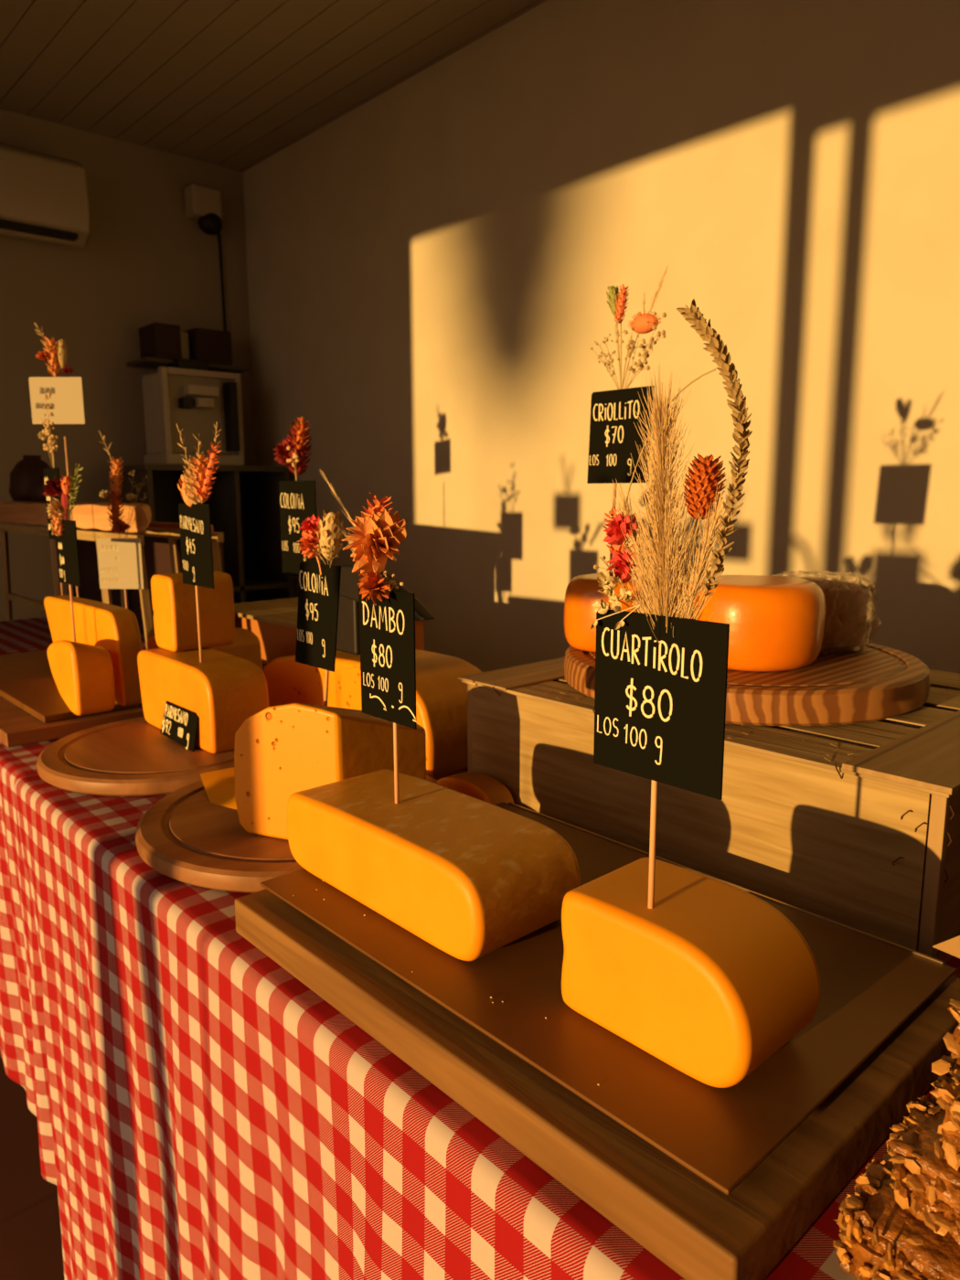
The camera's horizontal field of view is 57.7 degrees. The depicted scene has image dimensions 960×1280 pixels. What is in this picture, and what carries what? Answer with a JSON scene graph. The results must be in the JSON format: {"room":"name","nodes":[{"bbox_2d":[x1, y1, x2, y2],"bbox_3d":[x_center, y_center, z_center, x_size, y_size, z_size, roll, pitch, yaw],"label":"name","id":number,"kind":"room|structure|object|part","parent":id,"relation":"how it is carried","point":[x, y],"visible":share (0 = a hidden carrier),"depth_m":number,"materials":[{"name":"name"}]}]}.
{"room":"food shop","nodes":[
{"label":"food shop","id":0,"kind":"room"},
{"bbox_2d":[0,1050,64,1279],"bbox_3d":[-0.596,1.257,1.388,3.476,0.100,5.020,-9,13,-42],"label":"floor","id":1,"kind":"structure","parent":0,"point":[30,1230],"depth_m":1.77,"materials":[{"name":"brown"}]},
{"bbox_2d":[108,463,293,603],"bbox_3d":[-1.147,0.038,3.717,0.610,1.527,0.370,-9,13,-42],"label":"shelf unit","id":2,"kind":"object","parent":1,"relation":"on","point":[243,501],"visible":0.28,"depth_m":3.69,"materials":[{"name":"grey wood"}]},
{"bbox_3d":[-1.361,0.081,3.533,0.020,1.505,0.360,-9,13,-42],"label":"panel","id":3,"kind":"part","parent":2,"relation":"part of","materials":[{"name":"grey wood"}]},
{"bbox_2d":[141,358,244,465],"bbox_3d":[-1.165,-0.917,3.541,0.330,0.415,0.270,-9,13,-42],"label":"machine","id":4,"kind":"object","parent":2,"relation":"on","point":[186,393],"visible":0.91,"depth_m":3.47,"materials":[{"name":"beige plastic"}]},
{"bbox_3d":[-1.220,-0.887,3.378,0.025,0.330,0.040,-9,13,-42],"label":"frame","id":5,"kind":"part","parent":4,"relation":"part of","materials":[{"name":"beige plastic"}]},
{"bbox_3d":[-1.118,-0.899,3.492,0.280,0.295,0.007,-9,13,-42],"label":"recessed panel","id":6,"kind":"part","parent":4,"relation":"part of","materials":[{"name":"beige metal"}]},
{"bbox_3d":[-1.108,-1.055,3.454,0.280,0.025,0.040,-9,13,-42],"label":"frame","id":7,"kind":"part","parent":4,"relation":"part of","materials":[{"name":"beige plastic"}]},
{"bbox_3d":[-1.096,-0.940,3.457,0.065,0.037,0.060,-9,13,-42],"label":"spout","id":8,"kind":"part","parent":4,"relation":"part of","materials":[{"name":"beige plastic"}]},
{"bbox_3d":[-1.016,-0.906,3.550,0.030,0.270,0.080,-9,13,-42],"label":"lever","id":9,"kind":"part","parent":4,"relation":"part of","materials":[{"name":"black plastic"}]},
{"bbox_3d":[-0.995,-0.922,3.581,0.025,0.330,0.040,-9,13,-42],"label":"frame","id":10,"kind":"part","parent":4,"relation":"part of","materials":[{"name":"beige plastic"}]},
{"bbox_3d":[-1.149,-0.704,3.591,0.610,0.022,0.370,-9,13,-42],"label":"panel","id":11,"kind":"part","parent":2,"relation":"part of","materials":[{"name":"grey"}]},
{"bbox_3d":[-1.264,0.026,3.853,0.600,1.505,0.010,-9,13,-42],"label":"panel","id":12,"kind":"part","parent":2,"relation":"part of","materials":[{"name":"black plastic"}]},
{"bbox_3d":[-1.098,0.040,3.769,0.020,1.505,0.360,-9,13,-42],"label":"panel","id":13,"kind":"part","parent":2,"relation":"part of","materials":[{"name":"grey wood"}]},
{"bbox_3d":[-0.932,0.014,3.918,0.020,1.505,0.360,-9,13,-42],"label":"panel","id":14,"kind":"part","parent":2,"relation":"part of","materials":[{"name":"grey wood"}]},
{"bbox_3d":[-0.329,0.635,1.807,1.030,0.984,3.620,-9,13,-42],"label":"market table","id":15,"kind":"object","parent":1,"relation":"on","visible":0},
{"bbox_2d":[0,617,266,1184],"bbox_3d":[-0.928,0.396,2.400,1.080,0.715,1.942,-9,13,-42],"label":"tablecloth","id":16,"kind":"object","parent":15,"relation":"on","point":[23,1049],"visible":0.31,"depth_m":1.48,"materials":[{"name":"red fabric"}]},
{"bbox_2d":[28,321,85,597],"bbox_3d":[-1.041,-0.360,2.190,0.128,0.839,0.040,0,10,-1],"label":"price sign","id":17,"kind":"object","parent":16,"relation":"on","point":[66,400],"visible":0.98,"depth_m":2.14,"materials":[{"name":"white paper"}]},
{"bbox_2d":[0,695,144,747],"bbox_3d":[-0.936,0.107,1.864,0.328,0.025,0.750,-9,13,-42],"label":"wooden board","id":18,"kind":"object","parent":16,"relation":"on","point":[18,727],"visible":0.32,"depth_m":1.55,"materials":[{"name":"brown wood"}]},
{"bbox_2d":[0,650,142,723],"bbox_3d":[-0.907,0.082,1.890,0.275,0.014,0.705,-9,13,-42],"label":"wooden board","id":19,"kind":"object","parent":18,"relation":"on","point":[26,679],"visible":0.36,"depth_m":1.75,"materials":[{"name":"brown wood"}]},
{"bbox_2d":[43,595,142,705],"bbox_3d":[-0.780,0.010,1.753,0.047,0.174,0.429,-9,13,-42],"label":"cheese block","id":20,"kind":"object","parent":19,"relation":"on","point":[113,628],"visible":0.69,"depth_m":1.62,"materials":[{"name":"yellow food"}]},
{"bbox_2d":[36,392,63,595],"bbox_3d":[-0.904,-0.300,1.853,0.026,0.438,0.100,-9,13,-42],"label":"dried flowers","id":21,"kind":"object","parent":20,"relation":"on","point":[48,473],"visible":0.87,"depth_m":1.83,"materials":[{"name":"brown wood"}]},
{"bbox_2d":[47,640,115,715],"bbox_3d":[-0.728,0.059,1.590,0.070,0.130,0.150,-9,13,-42],"label":"cheese wedge","id":22,"kind":"object","parent":18,"relation":"on","point":[82,674],"visible":1,"depth_m":1.54,"materials":[{"name":"yellow food"}]},
{"bbox_2d":[42,463,83,641],"bbox_3d":[-0.745,-0.148,1.586,0.046,0.337,0.150,-9,13,-42],"label":"price sign","id":23,"kind":"object","parent":22,"relation":"on","point":[65,531],"visible":1,"depth_m":1.59,"materials":[{"name":"black paper"}]},
{"bbox_2d":[61,491,70,520],"bbox_3d":[-0.751,-0.243,1.582,0.015,0.052,0.023,-5,11,-27],"label":"flower","id":24,"kind":"object","parent":23,"relation":"on","point":[65,496],"depth_m":1.58,"materials":[{"name":"red plant"}]},
{"bbox_2d":[0,522,224,650],"bbox_3d":[-1.118,-0.167,2.571,0.230,0.330,1.251,-9,13,-42],"label":"table","id":25,"kind":"object","parent":16,"relation":"on","point":[161,548],"visible":0.37,"depth_m":2.55,"materials":[{"name":"brown wood"}]},
{"bbox_3d":[-1.595,-0.216,2.937,0.024,0.307,0.064,-9,13,-42],"label":"post","id":26,"kind":"part","parent":25,"relation":"part of","materials":[{"name":"brown wood"}]},
{"bbox_3d":[-1.454,-0.125,2.794,0.014,0.020,0.460,-9,13,-42],"label":"rail","id":27,"kind":"part","parent":25,"relation":"part of","materials":[{"name":"brown wood"}]},
{"bbox_3d":[-1.230,-0.150,2.543,0.017,0.304,0.017,0,10,3],"label":"post","id":28,"kind":"part","parent":25,"relation":"part of","materials":[{"name":"brown wood"}]},
{"bbox_3d":[-1.454,-0.238,3.063,0.024,0.307,0.064,-9,13,-42],"label":"post","id":29,"kind":"part","parent":25,"relation":"part of","materials":[{"name":"brown wood"}]},
{"bbox_3d":[-1.202,-0.306,2.482,0.016,0.024,1.210,-9,13,-42],"label":"rail","id":30,"kind":"part","parent":25,"relation":"part of","materials":[{"name":"brown wood"}]},
{"bbox_2d":[0,501,151,533],"bbox_3d":[-1.115,-0.364,2.528,0.220,0.066,1.307,-9,13,-42],"label":"wooden slab","id":31,"kind":"object","parent":25,"relation":"on","point":[87,515],"visible":0.66,"depth_m":2.30,"materials":[{"name":"brown wood"}]},
{"bbox_2d":[9,455,50,501],"bbox_3d":[-1.495,-0.541,2.918,0.154,0.150,0.151,-9,13,-42],"label":"vase","id":32,"kind":"object","parent":31,"relation":"on","point":[26,470],"visible":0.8,"depth_m":2.86,"materials":[{"name":"red"}]},
{"bbox_2d":[29,472,60,501],"bbox_3d":[-1.390,-0.492,2.810,0.122,0.090,0.122,-9,13,-42],"label":"vase","id":33,"kind":"object","parent":31,"relation":"on","point":[37,490],"visible":0.31,"depth_m":2.76,"materials":[{"name":"red"}]},
{"bbox_3d":[-0.964,-0.102,2.256,0.024,0.306,0.054,-9,13,-42],"label":"post","id":34,"kind":"part","parent":25,"relation":"part of","materials":[{"name":"brown wood"}]},
{"bbox_3d":[-1.090,-0.172,2.670,0.017,0.304,0.017,0,10,3],"label":"post","id":35,"kind":"part","parent":25,"relation":"part of","materials":[{"name":"brown wood"}]},
{"bbox_3d":[-0.792,-0.071,2.070,0.019,0.306,0.059,-9,13,-42],"label":"post","id":36,"kind":"part","parent":25,"relation":"part of","materials":[{"name":"brown wood"}]},
{"bbox_3d":[-1.045,-0.170,2.656,0.008,0.304,1.160,-9,13,-42],"label":"panel","id":37,"kind":"part","parent":25,"relation":"part of","materials":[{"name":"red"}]},
{"bbox_3d":[-1.054,-0.329,2.615,0.016,0.024,1.210,-9,13,-42],"label":"rail","id":38,"kind":"part","parent":25,"relation":"part of","materials":[{"name":"brown wood"}]},
{"bbox_3d":[-0.824,-0.124,2.382,0.024,0.306,0.054,-9,13,-42],"label":"post","id":39,"kind":"part","parent":25,"relation":"part of","materials":[{"name":"brown wood"}]},
{"bbox_3d":[-0.652,-0.093,2.196,0.019,0.306,0.059,-9,13,-42],"label":"post","id":40,"kind":"part","parent":25,"relation":"part of","materials":[{"name":"brown wood"}]},
{"bbox_2d":[96,430,147,608],"bbox_3d":[-0.813,-0.191,1.999,0.128,0.564,0.042,1,10,5],"label":"price sign","id":41,"kind":"object","parent":16,"relation":"on","point":[120,564],"visible":1,"depth_m":2.00,"materials":[{"name":"white paper"}]},
{"bbox_2d":[147,521,213,531],"bbox_3d":[-0.960,-0.186,2.651,0.050,0.340,0.600,-9,13,-42],"label":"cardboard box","id":42,"kind":"object","parent":16,"relation":"on","point":[153,524],"visible":0.14,"depth_m":2.54,"materials":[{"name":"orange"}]},
{"bbox_2d":[147,628,262,670],"bbox_3d":[-0.610,0.043,1.938,0.195,0.121,0.163,-9,13,-42],"label":"cheese wedge","id":43,"kind":"object","parent":16,"relation":"on","point":[246,645],"visible":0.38,"depth_m":1.92,"materials":[{"name":"yellow food"}]},
{"bbox_2d":[234,597,426,664],"bbox_3d":[-0.442,-0.017,2.308,0.320,0.121,0.580,-9,13,-42],"label":"wooden crate","id":44,"kind":"object","parent":16,"relation":"on","point":[274,622],"visible":0.14,"depth_m":2.20,"materials":[{"name":"orange wood"}]},
{"bbox_3d":[-0.442,-0.072,2.298,0.320,0.010,0.580,-9,13,-42],"label":"crate lid","id":45,"kind":"part","parent":44,"relation":"part of","materials":[{"name":"brown wood"}]},
{"bbox_2d":[14,771,959,1279],"bbox_3d":[0.279,0.735,1.115,1.085,0.965,1.799,-9,13,-42],"label":"tablecloth","id":46,"kind":"object","parent":15,"relation":"on","point":[214,1116],"visible":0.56,"depth_m":0.85,"materials":[{"name":"red fabric"}]},
{"bbox_2d":[36,716,234,796],"bbox_3d":[-0.506,0.179,1.436,0.400,0.024,0.400,-9,13,-42],"label":"round board","id":47,"kind":"object","parent":46,"relation":"on","point":[131,757],"visible":0.58,"depth_m":1.33,"materials":[{"name":"brown wood"}]},
{"bbox_2d":[160,700,198,751],"bbox_3d":[-0.490,0.139,1.419,0.013,0.061,0.132,-9,13,-42],"label":"price tag","id":48,"kind":"object","parent":47,"relation":"on","point":[179,724],"visible":1,"depth_m":1.41,"materials":[{"name":"black"}]},
{"bbox_2d":[137,647,268,753],"bbox_3d":[-0.473,0.091,1.479,0.103,0.133,0.288,-9,13,-42],"label":"cheese block","id":49,"kind":"object","parent":47,"relation":"on","point":[223,689],"visible":0.8,"depth_m":1.39,"materials":[{"name":"yellow food"}]},
{"bbox_2d":[150,570,234,651],"bbox_3d":[-0.506,-0.053,1.542,0.115,0.130,0.089,-9,13,-42],"label":"cheese block","id":50,"kind":"object","parent":49,"relation":"on","point":[174,601],"visible":0.97,"depth_m":1.51,"materials":[{"name":"yellow food"}]},
{"bbox_2d":[176,421,222,661],"bbox_3d":[-0.433,-0.141,1.365,0.044,0.393,0.145,-9,13,-42],"label":"price sign","id":51,"kind":"object","parent":49,"relation":"on","point":[195,524],"visible":1,"depth_m":1.35,"materials":[{"name":"black paper"}]},
{"bbox_2d":[135,775,437,893],"bbox_3d":[-0.230,0.228,1.137,0.410,0.024,0.410,-9,13,-42],"label":"round board","id":52,"kind":"object","parent":46,"relation":"on","point":[188,838],"visible":0.35,"depth_m":1.01,"materials":[{"name":"brown wood"}]},
{"bbox_2d":[199,767,236,809],"bbox_3d":[-0.325,0.197,1.205,0.123,0.018,0.140,-9,13,-42],"label":"cheese slice","id":53,"kind":"object","parent":52,"relation":"on","point":[219,784],"visible":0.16,"depth_m":1.19,"materials":[{"name":"yellow food"}]},
{"bbox_2d":[234,703,426,840],"bbox_3d":[-0.178,0.146,1.046,0.186,0.167,0.138,-9,13,-42],"label":"cheese wedge","id":54,"kind":"object","parent":52,"relation":"on","point":[281,752],"visible":0.61,"depth_m":1.01,"materials":[{"name":"yellow food"}]},
{"bbox_2d":[295,510,344,705],"bbox_3d":[-0.194,-0.026,1.026,0.103,0.253,0.035,6,11,32],"label":"price sign","id":55,"kind":"object","parent":54,"relation":"on","point":[319,584],"visible":0.99,"depth_m":1.01,"materials":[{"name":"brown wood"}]},
{"bbox_3d":[-0.189,-0.090,1.011,0.002,0.029,0.020,-9,13,-42],"label":"stem","id":56,"kind":"part","parent":55,"relation":"part of","materials":[{"name":"orange plant"}]},
{"bbox_2d":[262,649,481,779],"bbox_3d":[-0.186,0.098,1.506,0.155,0.160,0.504,-9,13,-42],"label":"cheese","id":57,"kind":"object","parent":46,"relation":"on","point":[441,698],"visible":0.36,"depth_m":1.38,"materials":[{"name":"yellow food"}]},
{"bbox_2d":[272,416,318,575],"bbox_3d":[-0.340,-0.189,1.639,0.125,0.448,0.056,6,12,33],"label":"price sign","id":58,"kind":"object","parent":57,"relation":"on","point":[297,498],"visible":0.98,"depth_m":1.62,"materials":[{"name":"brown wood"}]},
{"bbox_2d":[336,565,434,655],"bbox_3d":[-0.173,-0.043,1.403,0.041,0.150,0.282,-9,13,-42],"label":"scoop","id":59,"kind":"object","parent":57,"relation":"on","point":[347,638],"visible":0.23,"depth_m":1.44,"materials":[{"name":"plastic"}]},
{"bbox_3d":[-0.170,-0.079,1.401,0.026,0.077,0.282,-9,13,-42],"label":"handle","id":60,"kind":"part","parent":59,"relation":"part of","materials":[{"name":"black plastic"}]},
{"bbox_2d":[436,772,513,804],"bbox_3d":[-0.009,0.209,1.198,0.048,0.044,0.122,-9,13,-42],"label":"cheese piece","id":61,"kind":"object","parent":46,"relation":"on","point":[484,787],"visible":0.62,"depth_m":1.17,"materials":[{"name":"orange food"}]},
{"bbox_2d":[234,888,959,1279],"bbox_3d":[0.083,0.284,0.783,0.373,0.036,0.557,-9,13,-42],"label":"wooden board","id":62,"kind":"object","parent":46,"relation":"on","point":[699,1231],"visible":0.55,"depth_m":0.56,"materials":[{"name":"brown wood"}]},
{"bbox_2d":[260,801,956,1194],"bbox_3d":[0.084,0.258,0.786,0.337,0.014,0.527,-9,13,-42],"label":"serving tray","id":63,"kind":"object","parent":62,"relation":"on","point":[870,985],"visible":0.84,"depth_m":0.64,"materials":[{"name":"brown wood"}]},
{"bbox_2d":[286,768,580,960],"bbox_3d":[-0.056,0.202,0.837,0.128,0.083,0.298,-9,13,-42],"label":"cheese block","id":64,"kind":"object","parent":63,"relation":"on","point":[469,877],"visible":0.91,"depth_m":0.77,"materials":[{"name":"yellow food"}]},
{"bbox_2d":[319,467,416,803],"bbox_3d":[-0.126,0.007,0.837,0.056,0.344,0.162,-9,13,-42],"label":"price sign","id":65,"kind":"object","parent":64,"relation":"on","point":[387,616],"visible":1,"depth_m":0.81,"materials":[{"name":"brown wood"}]},
{"bbox_2d":[561,857,820,1087],"bbox_3d":[0.147,0.231,0.624,0.103,0.095,0.157,-9,13,-42],"label":"cheese block","id":66,"kind":"object","parent":63,"relation":"on","point":[710,981],"visible":0.97,"depth_m":0.58,"materials":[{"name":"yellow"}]},
{"bbox_2d":[590,298,752,908],"bbox_3d":[0.123,-0.001,0.574,0.049,0.422,0.108,-9,13,-42],"label":"price sign","id":67,"kind":"object","parent":66,"relation":"on","point":[660,695],"visible":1,"depth_m":0.56,"materials":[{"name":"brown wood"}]},
{"bbox_3d":[0.118,-0.119,0.558,0.001,0.098,0.070,-9,13,-42],"label":"stem","id":68,"kind":"part","parent":67,"relation":"part of","materials":[{"name":"brown plant"}]},
{"bbox_3d":[0.134,-0.037,0.561,0.014,0.084,0.001,5,11,29],"label":"stem","id":69,"kind":"part","parent":67,"relation":"part of","materials":[{"name":"brown"}]},
{"bbox_2d":[457,656,959,958],"bbox_3d":[0.403,0.141,1.200,0.586,0.174,0.653,-9,13,-42],"label":"wooden crate","id":70,"kind":"object","parent":46,"relation":"on","point":[856,826],"visible":0.59,"depth_m":0.91,"materials":[{"name":"brown wood"}]},
{"bbox_3d":[-0.009,0.140,1.249,0.012,0.163,0.013,-9,13,-42],"label":"corner post","id":71,"kind":"part","parent":70,"relation":"part of","materials":[{"name":"brown wood"}]},
{"bbox_2d":[564,640,929,725],"bbox_3d":[0.350,0.037,1.190,0.470,0.040,0.470,-9,13,-42],"label":"round board","id":72,"kind":"object","parent":70,"relation":"on","point":[866,682],"visible":0.43,"depth_m":1.00,"materials":[{"name":"brown wood"}]},
{"bbox_2d":[564,573,663,652],"bbox_3d":[0.187,-0.039,1.221,0.138,0.101,0.137,-9,13,-42],"label":"cheese","id":73,"kind":"object","parent":72,"relation":"on","point":[581,592],"visible":0.39,"depth_m":1.18,"materials":[{"name":"orange food"}]},
{"bbox_2d":[586,264,668,573],"bbox_3d":[0.203,-0.284,1.213,0.030,0.428,0.130,-9,13,-43],"label":"price sign","id":74,"kind":"object","parent":73,"relation":"on","point":[613,433],"visible":1,"depth_m":1.21,"materials":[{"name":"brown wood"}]},
{"bbox_3d":[0.202,-0.391,1.196,0.002,0.110,0.043,-9,13,-42],"label":"stem","id":75,"kind":"part","parent":74,"relation":"part of","materials":[{"name":"brown plant"}]},
{"bbox_2d":[666,575,719,617],"bbox_3d":[0.347,-0.053,1.343,0.166,0.086,0.167,-9,13,-42],"label":"cheese","id":76,"kind":"object","parent":72,"relation":"on","point":[694,575],"visible":0.02,"depth_m":1.29,"materials":[{"name":"orange food"}]},
{"bbox_2d":[682,575,825,671],"bbox_3d":[0.347,-0.025,1.114,0.174,0.107,0.173,-9,13,-42],"label":"cheese","id":77,"kind":"object","parent":72,"relation":"on","point":[776,623],"visible":0.66,"depth_m":1.04,"materials":[{"name":"orange food"}]},
{"bbox_2d":[800,577,866,652],"bbox_3d":[0.475,-0.044,1.228,0.165,0.106,0.167,-9,13,-42],"label":"cheese","id":78,"kind":"object","parent":72,"relation":"on","point":[846,612],"visible":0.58,"depth_m":1.17,"materials":[{"name":"orange food"}]},
{"bbox_3d":[0.608,0.115,1.387,0.006,0.163,0.615,-9,13,-42],"label":"panel","id":79,"kind":"part","parent":70,"relation":"part of","materials":[{"name":"brown wood"}]},
{"bbox_3d":[0.413,0.216,0.793,0.012,0.163,0.013,-9,13,-42],"label":"corner post","id":80,"kind":"part","parent":70,"relation":"part of","materials":[{"name":"brown wood"}]},
{"bbox_3d":[0.615,0.184,0.978,0.542,0.163,0.006,-9,13,-42],"label":"panel","id":81,"kind":"part","parent":70,"relation":"part of","materials":[{"name":"brown wood"}]},
{"bbox_2d":[832,1055,959,1279],"bbox_3d":[0.374,0.331,0.461,0.303,0.048,0.246,9,13,44],"label":"bar","id":82,"kind":"object","parent":46,"relation":"on","point":[880,1240],"visible":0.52,"depth_m":0.47,"materials":[{"name":"orange"}]},
{"bbox_2d":[885,1076,959,1245],"bbox_3d":[0.397,0.293,0.454,0.259,0.048,0.273,-8,12,-38],"label":"bar","id":83,"kind":"object","parent":82,"relation":"on","point":[927,1186],"visible":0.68,"depth_m":0.47,"materials":[{"name":"orange"}]},
{"bbox_2d":[929,1069,959,1171],"bbox_3d":[0.422,0.257,0.458,0.277,0.047,0.267,9,13,44],"label":"bar","id":84,"kind":"object","parent":83,"relation":"on","point":[948,1098],"visible":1,"depth_m":0.46,"materials":[{"name":"orange"}]},
{"bbox_2d":[942,998,959,1065],"bbox_3d":[0.441,0.219,0.464,0.267,0.048,0.286,-8,13,-39],"label":"bar","id":85,"kind":"object","parent":84,"relation":"on","point":[952,1041],"visible":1,"depth_m":0.48,"materials":[{"name":"orange"}]},
{"bbox_2d":[932,935,959,958],"bbox_3d":[0.341,0.177,0.449,0.190,0.044,0.056,8,13,41],"label":"paper sheet","id":86,"kind":"object","parent":85,"relation":"on","point":[952,946],"visible":1,"depth_m":0.50,"materials":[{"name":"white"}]},
{"bbox_2d":[0,108,255,621],"bbox_3d":[-2.297,-0.455,2.905,3.376,2.780,0.100,-9,13,-42],"label":"wall","id":87,"kind":"structure","parent":0,"point":[142,262],"depth_m":3.45,"materials":[{"name":"beige paint"}]},
{"bbox_2d":[0,142,89,247],"bbox_3d":[-1.782,-1.562,2.982,0.795,0.288,0.215,-9,13,-42],"label":"air conditioner","id":88,"kind":"object","parent":87,"relation":"attached to","point":[44,197],"visible":1,"depth_m":3.08,"materials":[{"name":"beige plastic"}]},
{"bbox_2d":[126,357,249,373],"bbox_3d":[-1.200,-1.128,3.603,0.440,0.014,0.200,-9,13,-42],"label":"wall shelf","id":89,"kind":"object","parent":87,"relation":"attached to","point":[154,363],"visible":0.57,"depth_m":3.53,"materials":[{"name":"grey wood"}]},
{"bbox_2d":[138,322,181,359],"bbox_3d":[-1.292,-1.193,3.525,0.105,0.140,0.165,-9,13,-42],"label":"storage box","id":90,"kind":"object","parent":89,"relation":"on","point":[157,340],"visible":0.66,"depth_m":3.47,"materials":[{"name":"red"}]},
{"bbox_2d":[180,331,189,359],"bbox_3d":[-1.238,-1.197,3.591,0.045,0.125,0.090,-9,13,-42],"label":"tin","id":91,"kind":"object","parent":89,"relation":"on","point":[185,346],"visible":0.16,"depth_m":3.56,"materials":[{"name":"beige metal"}]},
{"bbox_2d":[184,327,233,365],"bbox_3d":[-1.148,-1.216,3.654,0.155,0.140,0.165,-9,13,-42],"label":"storage box","id":92,"kind":"object","parent":89,"relation":"on","point":[214,346],"visible":0.56,"depth_m":3.59,"materials":[{"name":"red"}]},
{"bbox_2d":[183,182,226,330],"bbox_3d":[-1.130,-1.552,3.663,0.161,0.640,0.105,-9,13,-42],"label":"security camera","id":93,"kind":"object","parent":87,"relation":"attached to","point":[202,203],"visible":0.99,"depth_m":3.59,"materials":[{"name":"beige plastic"}]},
{"bbox_2d":[0,0,546,171],"bbox_3d":[-0.572,-1.587,0.936,3.568,0.100,5.020,-9,13,-42],"label":"ceiling","id":94,"kind":"structure","parent":0,"point":[230,84],"depth_m":2.78,"materials":[{"name":"beige paint"}]},
{"bbox_2d":[242,0,959,673],"bbox_3d":[0.645,-0.358,2.269,0.100,2.780,5.020,-9,13,-42],"label":"wall","id":95,"kind":"structure","parent":0,"point":[432,267],"depth_m":2.33,"materials":[{"name":"beige paint"}]}
]}

